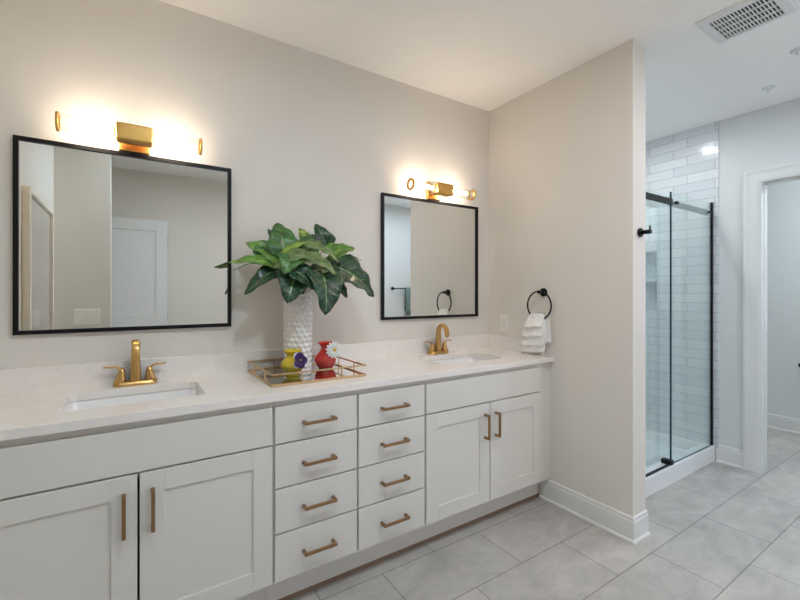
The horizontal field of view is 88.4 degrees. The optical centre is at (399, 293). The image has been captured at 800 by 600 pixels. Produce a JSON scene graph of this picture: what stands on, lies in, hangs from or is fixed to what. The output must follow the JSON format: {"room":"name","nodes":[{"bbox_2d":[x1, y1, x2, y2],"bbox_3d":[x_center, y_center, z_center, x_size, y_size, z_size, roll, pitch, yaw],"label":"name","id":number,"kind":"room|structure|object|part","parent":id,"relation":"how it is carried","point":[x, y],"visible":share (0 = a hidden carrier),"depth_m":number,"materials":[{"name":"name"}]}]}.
{"room":"bathroom","nodes":[
{"label":"bathroom","id":0,"kind":"room"},
{"bbox_2d":[0,0,488,368],"bbox_3d":[-0.498,-0.016,2.423,3.020,2.740,0.100,0,0,-33],"label":"wall","id":1,"kind":"structure","parent":0,"point":[306,139],"depth_m":2.16,"materials":[{"name":"paint"}]},
{"bbox_2d":[13,135,230,334],"bbox_3d":[-1.212,-0.234,1.882,0.827,0.806,0.021,0,0,-33],"label":"wall mirror","id":2,"kind":"object","parent":1,"relation":"attached to","point":[105,240],"visible":1,"depth_m":1.84,"materials":[{"name":"black mirror"}]},
{"bbox_2d":[55,111,202,154],"bbox_3d":[-1.180,-0.701,1.827,0.530,0.114,0.148,0,0,-33],"label":"vanity light","id":3,"kind":"object","parent":1,"relation":"attached to","point":[131,138],"visible":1,"depth_m":1.78,"materials":[{"name":"gold metal"}]},
{"bbox_3d":[-1.284,-0.693,1.717,0.141,0.024,0.024,0,0,-33],"label":"bulb","id":4,"kind":"part","parent":3,"relation":"part of","materials":[{"name":"white glass"}]},
{"bbox_3d":[-1.037,-0.693,1.879,0.141,0.024,0.024,0,0,-33],"label":"bulb","id":5,"kind":"part","parent":3,"relation":"part of","materials":[{"name":"white glass"}]},
{"bbox_2d":[0,333,490,395],"bbox_3d":[-0.478,0.355,2.364,2.777,0.104,0.019,0,0,-33],"label":"backsplash","id":6,"kind":"structure","parent":1,"relation":"attached to","point":[14,381],"depth_m":2.00,"materials":[{"name":"white stone"}]},
{"bbox_2d":[381,192,477,319],"bbox_3d":[0.228,-0.234,2.825,0.827,0.806,0.021,0,0,-33],"label":"wall mirror","id":7,"kind":"object","parent":1,"relation":"attached to","point":[429,248],"visible":1,"depth_m":2.80,"materials":[{"name":"black mirror"}]},
{"bbox_2d":[407,178,475,200],"bbox_3d":[0.266,-0.701,2.774,0.530,0.114,0.148,0,0,-33],"label":"vanity light","id":8,"kind":"object","parent":1,"relation":"attached to","point":[434,191],"visible":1,"depth_m":2.73,"materials":[{"name":"gold metal"}]},
{"bbox_3d":[0.162,-0.693,2.664,0.141,0.024,0.024,0,0,-33],"label":"bulb","id":9,"kind":"part","parent":8,"relation":"part of","materials":[{"name":"white glass"}]},
{"bbox_3d":[0.409,-0.693,2.825,0.141,0.024,0.024,0,0,-33],"label":"bulb","id":10,"kind":"part","parent":8,"relation":"part of","materials":[{"name":"white glass"}]},
{"bbox_2d":[160,0,799,141],"bbox_3d":[1.428,-1.436,1.652,6.900,0.100,3.500,0,0,-33],"label":"ceiling","id":11,"kind":"structure","parent":0,"point":[486,55],"depth_m":2.29,"materials":[{"name":"white paint"}]},
{"bbox_2d":[694,0,799,43],"bbox_3d":[1.729,-1.379,2.051,0.304,0.014,0.338,0,0,-33],"label":"ceiling vent","id":12,"kind":"object","parent":11,"relation":"in","point":[744,16],"visible":1,"depth_m":2.05,"materials":[{"name":"white metal"}]},
{"bbox_2d":[709,0,785,38],"bbox_3d":[1.733,-1.375,2.056,0.228,0.006,0.247,0,0,-33],"label":"grille","id":13,"kind":"object","parent":12,"relation":"attached to","point":[755,14],"depth_m":2.06,"materials":[{"name":"white metal"}]},
{"bbox_2d":[761,86,774,92],"bbox_3d":[2.483,-1.372,2.773,0.068,0.028,0.068,0,0,-33],"label":"sprinkler","id":14,"kind":"object","parent":11,"relation":"attached to","point":[767,88],"visible":1,"depth_m":2.77,"materials":[{"name":"white paint"}]},
{"bbox_2d":[790,47,799,55],"bbox_3d":[2.266,-1.372,2.341,0.068,0.028,0.068,0,0,-33],"label":"sprinkler","id":15,"kind":"object","parent":11,"relation":"attached to","point":[796,51],"visible":1,"depth_m":2.34,"materials":[{"name":"white paint"}]},
{"bbox_2d":[291,427,799,599],"bbox_3d":[1.428,1.405,1.652,6.900,0.100,3.500,0,0,-33],"label":"floor","id":16,"kind":"structure","parent":0,"point":[720,531],"depth_m":2.12,"materials":[{"name":"grey tile"}]},
{"bbox_2d":[0,402,271,599],"bbox_3d":[-1.069,0.897,1.625,0.980,0.914,0.602,0,0,-33],"label":"vanity cabinet","id":17,"kind":"object","parent":16,"relation":"on","point":[175,507],"visible":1,"depth_m":1.43,"materials":[{"name":"paint"}]},
{"bbox_3d":[-1.105,0.905,1.306,0.306,0.414,0.012,0,0,-33],"label":"door panel","id":18,"kind":"part","parent":17,"relation":"part of","materials":[{"name":"paint"}]},
{"bbox_3d":[-1.103,0.905,1.304,0.454,0.562,0.020,0,0,-33],"label":"door","id":19,"kind":"part","parent":17,"relation":"part of","materials":[{"name":"paint"}]},
{"bbox_3d":[-0.929,0.751,1.382,0.012,0.140,0.041,0,0,-33],"label":"handle","id":20,"kind":"part","parent":17,"relation":"part of","materials":[{"name":"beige metal"}]},
{"bbox_3d":[-0.921,0.615,1.446,0.910,0.050,0.018,0,0,-33],"label":"rail","id":21,"kind":"part","parent":17,"relation":"part of","materials":[{"name":"paint"}]},
{"bbox_3d":[-0.858,0.751,1.428,0.012,0.140,0.041,0,0,-33],"label":"handle","id":22,"kind":"part","parent":17,"relation":"part of","materials":[{"name":"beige metal"}]},
{"bbox_3d":[-0.716,0.905,1.557,0.456,0.562,0.020,0,0,-33],"label":"door","id":23,"kind":"part","parent":17,"relation":"part of","materials":[{"name":"paint"}]},
{"bbox_3d":[-0.718,0.905,1.560,0.308,0.414,0.012,0,0,-33],"label":"door panel","id":24,"kind":"part","parent":17,"relation":"part of","materials":[{"name":"paint"}]},
{"bbox_2d":[0,333,553,440],"bbox_3d":[-0.325,0.371,2.129,2.777,0.136,0.579,0,0,-33],"label":"countertop","id":25,"kind":"structure","parent":17,"relation":"on","point":[33,400],"depth_m":1.82,"materials":[{"name":"white stone"}]},
{"bbox_2d":[63,388,201,411],"bbox_3d":[-1.062,0.517,1.663,0.516,0.155,0.355,0,0,-33],"label":"sink","id":26,"kind":"object","parent":25,"relation":"in","point":[136,398],"visible":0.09,"depth_m":1.78,"materials":[{"name":"white ceramic"}]},
{"bbox_2d":[103,339,165,386],"bbox_3d":[-1.163,0.305,1.808,0.236,0.206,0.132,0,0,-33],"label":"faucet","id":27,"kind":"object","parent":25,"relation":"on","point":[135,371],"visible":1,"depth_m":1.82,"materials":[{"name":"gold metal"}]},
{"bbox_3d":[-1.252,0.330,1.794,0.071,0.023,0.018,0,0,-33],"label":"lever","id":28,"kind":"part","parent":27,"relation":"part of","materials":[{"name":"gold metal"}]},
{"bbox_3d":[-1.233,0.363,1.808,0.052,0.064,0.044,0,0,-33],"label":"handle","id":29,"kind":"part","parent":27,"relation":"part of","materials":[{"name":"gold metal"}]},
{"bbox_3d":[-1.161,0.299,1.806,0.044,0.194,0.126,0,0,-33],"label":"spout","id":30,"kind":"part","parent":27,"relation":"part of","materials":[{"name":"gold metal"}]},
{"bbox_3d":[-1.134,0.363,1.873,0.052,0.064,0.044,0,0,-33],"label":"handle","id":31,"kind":"part","parent":27,"relation":"part of","materials":[{"name":"gold metal"}]},
{"bbox_3d":[-1.114,0.330,1.885,0.071,0.023,0.018,0,0,-33],"label":"lever","id":32,"kind":"part","parent":27,"relation":"part of","materials":[{"name":"gold metal"}]},
{"bbox_2d":[248,355,365,387],"bbox_3d":[-0.481,0.379,2.083,0.462,0.056,0.440,0,0,-33],"label":"tray","id":33,"kind":"object","parent":25,"relation":"on","point":[274,376],"visible":0.79,"depth_m":1.99,"materials":[{"name":"gold mirror"}]},
{"bbox_2d":[280,349,308,376],"bbox_3d":[-0.519,0.339,2.005,0.119,0.125,0.142,0,0,-33],"label":"bud vase","id":34,"kind":"object","parent":33,"relation":"on","point":[295,361],"visible":0.96,"depth_m":1.97,"materials":[{"name":"yellow ceramic"}]},
{"bbox_2d":[284,294,311,370],"bbox_3d":[-0.535,0.202,2.159,0.146,0.398,0.146,0,0,-33],"label":"vase","id":35,"kind":"object","parent":33,"relation":"on","point":[298,312],"visible":0.84,"depth_m":2.10,"materials":[{"name":"white ceramic"}]},
{"bbox_2d":[228,223,373,314],"bbox_3d":[-0.469,-0.015,2.080,0.741,0.733,0.369,0,0,-33],"label":"foliage arrangement","id":36,"kind":"object","parent":35,"relation":"in","point":[280,256],"visible":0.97,"depth_m":2.02,"materials":[{"name":"green plant"}]},
{"bbox_2d":[251,364,359,384],"bbox_3d":[-0.481,0.404,2.083,0.444,0.004,0.422,0,0,-33],"label":"mirror","id":37,"kind":"object","parent":33,"relation":"attached to","point":[335,374],"depth_m":1.99,"materials":[{"name":"glass"}]},
{"bbox_2d":[315,341,342,368],"bbox_3d":[-0.389,0.327,2.196,0.121,0.149,0.137,0,0,-33],"label":"bud vase","id":38,"kind":"object","parent":33,"relation":"on","point":[325,358],"visible":1,"depth_m":2.16,"materials":[{"name":"red ceramic"}]},
{"bbox_2d":[424,324,451,354],"bbox_3d":[0.280,0.305,2.753,0.236,0.206,0.132,0,0,-33],"label":"faucet","id":39,"kind":"object","parent":25,"relation":"on","point":[437,350],"visible":1,"depth_m":2.77,"materials":[{"name":"gold metal"}]},
{"bbox_3d":[0.209,0.363,2.752,0.052,0.064,0.044,0,0,-33],"label":"handle","id":40,"kind":"part","parent":39,"relation":"part of","materials":[{"name":"gold metal"}]},
{"bbox_3d":[0.281,0.299,2.750,0.044,0.194,0.126,0,0,-33],"label":"spout","id":41,"kind":"part","parent":39,"relation":"part of","materials":[{"name":"gold metal"}]},
{"bbox_3d":[0.308,0.363,2.817,0.052,0.064,0.044,0,0,-33],"label":"handle","id":42,"kind":"part","parent":39,"relation":"part of","materials":[{"name":"gold metal"}]},
{"bbox_2d":[433,357,486,363],"bbox_3d":[0.382,0.517,2.608,0.516,0.155,0.355,0,0,-33],"label":"sink","id":43,"kind":"object","parent":25,"relation":"in","point":[462,359],"visible":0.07,"depth_m":2.79,"materials":[{"name":"white ceramic"}]},
{"bbox_2d":[267,390,356,599],"bbox_3d":[-0.497,0.897,2.000,0.384,0.914,0.602,0,0,-33],"label":"base cabinet","id":44,"kind":"object","parent":16,"relation":"on","point":[314,438],"visible":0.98,"depth_m":1.77,"materials":[{"name":"paint"}]},
{"bbox_3d":[-0.359,1.089,1.790,0.374,0.190,0.020,0,0,-33],"label":"drawer","id":45,"kind":"part","parent":44,"relation":"part of","materials":[{"name":"paint"}]},
{"bbox_3d":[-0.359,0.898,1.790,0.374,0.179,0.020,0,0,-33],"label":"drawer","id":46,"kind":"part","parent":44,"relation":"part of","materials":[{"name":"paint"}]},
{"bbox_3d":[-0.359,0.714,1.790,0.374,0.176,0.020,0,0,-33],"label":"drawer","id":47,"kind":"part","parent":44,"relation":"part of","materials":[{"name":"paint"}]},
{"bbox_3d":[-0.359,0.542,1.790,0.374,0.152,0.020,0,0,-33],"label":"drawer","id":48,"kind":"part","parent":44,"relation":"part of","materials":[{"name":"paint"}]},
{"bbox_3d":[-0.343,1.091,1.765,0.146,0.012,0.041,0,0,-33],"label":"handle","id":49,"kind":"part","parent":44,"relation":"part of","materials":[{"name":"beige metal"}]},
{"bbox_3d":[-0.343,0.900,1.765,0.146,0.012,0.041,0,0,-33],"label":"handle","id":50,"kind":"part","parent":44,"relation":"part of","materials":[{"name":"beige metal"}]},
{"bbox_3d":[-0.343,0.716,1.765,0.146,0.012,0.041,0,0,-33],"label":"handle","id":51,"kind":"part","parent":44,"relation":"part of","materials":[{"name":"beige metal"}]},
{"bbox_3d":[-0.343,0.544,1.765,0.146,0.012,0.041,0,0,-33],"label":"handle","id":52,"kind":"part","parent":44,"relation":"part of","materials":[{"name":"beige metal"}]},
{"bbox_2d":[348,381,424,574],"bbox_3d":[-0.174,0.897,2.211,0.386,0.914,0.602,0,0,-33],"label":"base cabinet","id":53,"kind":"object","parent":16,"relation":"on","point":[390,428],"visible":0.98,"depth_m":1.99,"materials":[{"name":"paint"}]},
{"bbox_3d":[-0.037,1.089,2.001,0.376,0.190,0.020,0,0,-33],"label":"drawer","id":54,"kind":"part","parent":53,"relation":"part of","materials":[{"name":"paint"}]},
{"bbox_3d":[-0.037,0.898,2.001,0.376,0.179,0.020,0,0,-33],"label":"drawer","id":55,"kind":"part","parent":53,"relation":"part of","materials":[{"name":"paint"}]},
{"bbox_3d":[-0.037,0.714,2.001,0.376,0.176,0.020,0,0,-33],"label":"drawer","id":56,"kind":"part","parent":53,"relation":"part of","materials":[{"name":"paint"}]},
{"bbox_3d":[-0.037,0.542,2.001,0.376,0.152,0.020,0,0,-33],"label":"drawer","id":57,"kind":"part","parent":53,"relation":"part of","materials":[{"name":"paint"}]},
{"bbox_3d":[-0.021,1.091,1.976,0.146,0.012,0.041,0,0,-33],"label":"handle","id":58,"kind":"part","parent":53,"relation":"part of","materials":[{"name":"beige metal"}]},
{"bbox_3d":[-0.021,0.900,1.976,0.146,0.012,0.041,0,0,-33],"label":"handle","id":59,"kind":"part","parent":53,"relation":"part of","materials":[{"name":"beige metal"}]},
{"bbox_3d":[-0.021,0.716,1.976,0.146,0.012,0.041,0,0,-33],"label":"handle","id":60,"kind":"part","parent":53,"relation":"part of","materials":[{"name":"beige metal"}]},
{"bbox_3d":[-0.021,0.544,1.976,0.146,0.012,0.041,0,0,-33],"label":"handle","id":61,"kind":"part","parent":53,"relation":"part of","materials":[{"name":"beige metal"}]},
{"bbox_2d":[414,362,549,547],"bbox_3d":[0.416,0.897,2.598,1.024,0.914,0.602,0,0,-33],"label":"vanity cabinet","id":62,"kind":"object","parent":16,"relation":"on","point":[487,450],"visible":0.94,"depth_m":2.34,"materials":[{"name":"paint"}]},
{"bbox_3d":[0.319,0.905,2.235,0.450,0.562,0.020,0,0,-33],"label":"door","id":63,"kind":"part","parent":62,"relation":"part of","materials":[{"name":"paint"}]},
{"bbox_3d":[0.317,0.905,2.237,0.302,0.414,0.012,0,0,-33],"label":"door panel","id":64,"kind":"part","parent":62,"relation":"part of","materials":[{"name":"paint"}]},
{"bbox_3d":[0.492,0.751,2.312,0.012,0.140,0.041,0,0,-33],"label":"handle","id":65,"kind":"part","parent":62,"relation":"part of","materials":[{"name":"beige metal"}]},
{"bbox_3d":[0.562,0.751,2.358,0.012,0.140,0.041,0,0,-33],"label":"handle","id":66,"kind":"part","parent":62,"relation":"part of","materials":[{"name":"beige metal"}]},
{"bbox_3d":[0.701,0.905,2.485,0.450,0.562,0.020,0,0,-33],"label":"door","id":67,"kind":"part","parent":62,"relation":"part of","materials":[{"name":"paint"}]},
{"bbox_3d":[0.700,0.905,2.488,0.302,0.414,0.012,0,0,-33],"label":"door panel","id":68,"kind":"part","parent":62,"relation":"part of","materials":[{"name":"paint"}]},
{"bbox_2d":[646,429,714,497],"bbox_3d":[1.677,1.292,3.262,1.519,0.126,0.858,0,0,-33],"label":"shower pan","id":69,"kind":"object","parent":16,"relation":"on","point":[657,443],"visible":0.24,"depth_m":3.19,"materials":[{"name":"white plastic"}]},
{"bbox_2d":[646,192,712,476],"bbox_3d":[1.892,0.245,2.934,1.519,1.966,0.077,0,0,-33],"label":"shower enclosure","id":70,"kind":"object","parent":69,"relation":"on","point":[649,196],"visible":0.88,"depth_m":3.06,"materials":[{"name":"clear glass"},{"name":"matte black metal"}]},
{"bbox_3d":[1.608,-0.653,2.720,0.810,0.045,0.010,0,0,-33],"label":"rail","id":71,"kind":"part","parent":70,"relation":"part of","materials":[{"name":"black metal"}]},
{"bbox_3d":[2.215,-0.653,3.146,0.668,0.045,0.010,0,0,-33],"label":"rail","id":72,"kind":"part","parent":70,"relation":"part of","materials":[{"name":"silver metal"}]},
{"bbox_2d":[489,39,645,516],"bbox_3d":[1.029,-0.016,2.722,0.136,2.740,1.074,0,0,-33],"label":"wall partition","id":73,"kind":"structure","parent":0,"point":[567,155],"depth_m":2.47,"materials":[{"name":"paint"}]},
{"bbox_2d":[500,315,507,330],"bbox_3d":[0.760,0.215,2.999,0.008,0.120,0.072,0,0,-33],"label":"wall outlet","id":74,"kind":"object","parent":73,"relation":"attached to","point":[503,318],"visible":1,"depth_m":3.00,"materials":[{"name":"white plastic"}]},
{"bbox_2d":[527,288,551,318],"bbox_3d":[0.927,0.071,2.698,0.059,0.211,0.195,0,0,-33],"label":"towel ring","id":75,"kind":"object","parent":73,"relation":"attached to","point":[543,292],"visible":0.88,"depth_m":2.69,"materials":[{"name":"black metal"}]},
{"bbox_2d":[521,313,550,351],"bbox_3d":[0.882,0.261,2.701,0.083,0.261,0.208,0,0,-33],"label":"hand towel","id":76,"kind":"object","parent":75,"relation":"hanging from","point":[536,333],"visible":1,"depth_m":2.67,"materials":[{"name":"white fabric"}]},
{"bbox_2d":[538,479,650,544],"bbox_3d":[1.163,1.284,2.517,0.174,0.140,0.622,0,0,-33],"label":"baseboard","id":77,"kind":"structure","parent":73,"relation":"attached to","point":[633,530],"depth_m":2.39,"materials":[{"name":"white paint"}]},
{"bbox_2d":[637,225,651,236],"bbox_3d":[1.341,-0.339,2.246,0.050,0.057,0.061,0,0,-33],"label":"robe hook","id":78,"kind":"object","parent":73,"relation":"attached to","point":[640,232],"visible":1,"depth_m":2.25,"materials":[{"name":"black metal"}]},
{"bbox_2d":[646,98,799,460],"bbox_3d":[3.022,-0.016,2.714,0.130,2.740,3.270,0,0,-33],"label":"wall","id":79,"kind":"structure","parent":0,"point":[685,164],"depth_m":3.39,"materials":[{"name":"white tile"}]},
{"bbox_2d":[646,250,656,309],"bbox_3d":[2.273,-0.120,3.837,0.103,0.540,0.290,0,0,-33],"label":"niche","id":80,"kind":"object","parent":79,"relation":"attached to","point":[651,256],"visible":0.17,"depth_m":3.81,"materials":[{"name":"grey tile"}]},
{"bbox_2d":[716,444,742,468],"bbox_3d":[2.600,1.284,3.240,0.019,0.140,0.175,0,0,-33],"label":"baseboard","id":81,"kind":"structure","parent":79,"relation":"attached to","point":[726,455],"depth_m":3.24,"materials":[{"name":"white paint"}]},
{"bbox_2d":[743,161,799,473],"bbox_3d":[2.981,0.211,2.786,0.162,2.286,1.000,0,0,-33],"label":"door frame","id":82,"kind":"structure","parent":79,"relation":"attached to","point":[755,182],"depth_m":3.11,"materials":[{"name":"white paint"}]},
{"bbox_2d":[767,180,799,418],"bbox_3d":[4.121,-0.016,3.655,0.100,2.740,2.300,0,0,-33],"label":"wall","id":83,"kind":"structure","parent":0,"point":[783,199],"depth_m":4.07,"materials":[{"name":"grey paint"}]},
{"bbox_2d":[767,413,799,433],"bbox_3d":[4.044,1.284,3.664,0.019,0.140,2.200,0,0,-33],"label":"baseboard","id":84,"kind":"structure","parent":83,"relation":"attached to","point":[778,422],"depth_m":4.06,"materials":[{"name":"white paint"}]}
]}

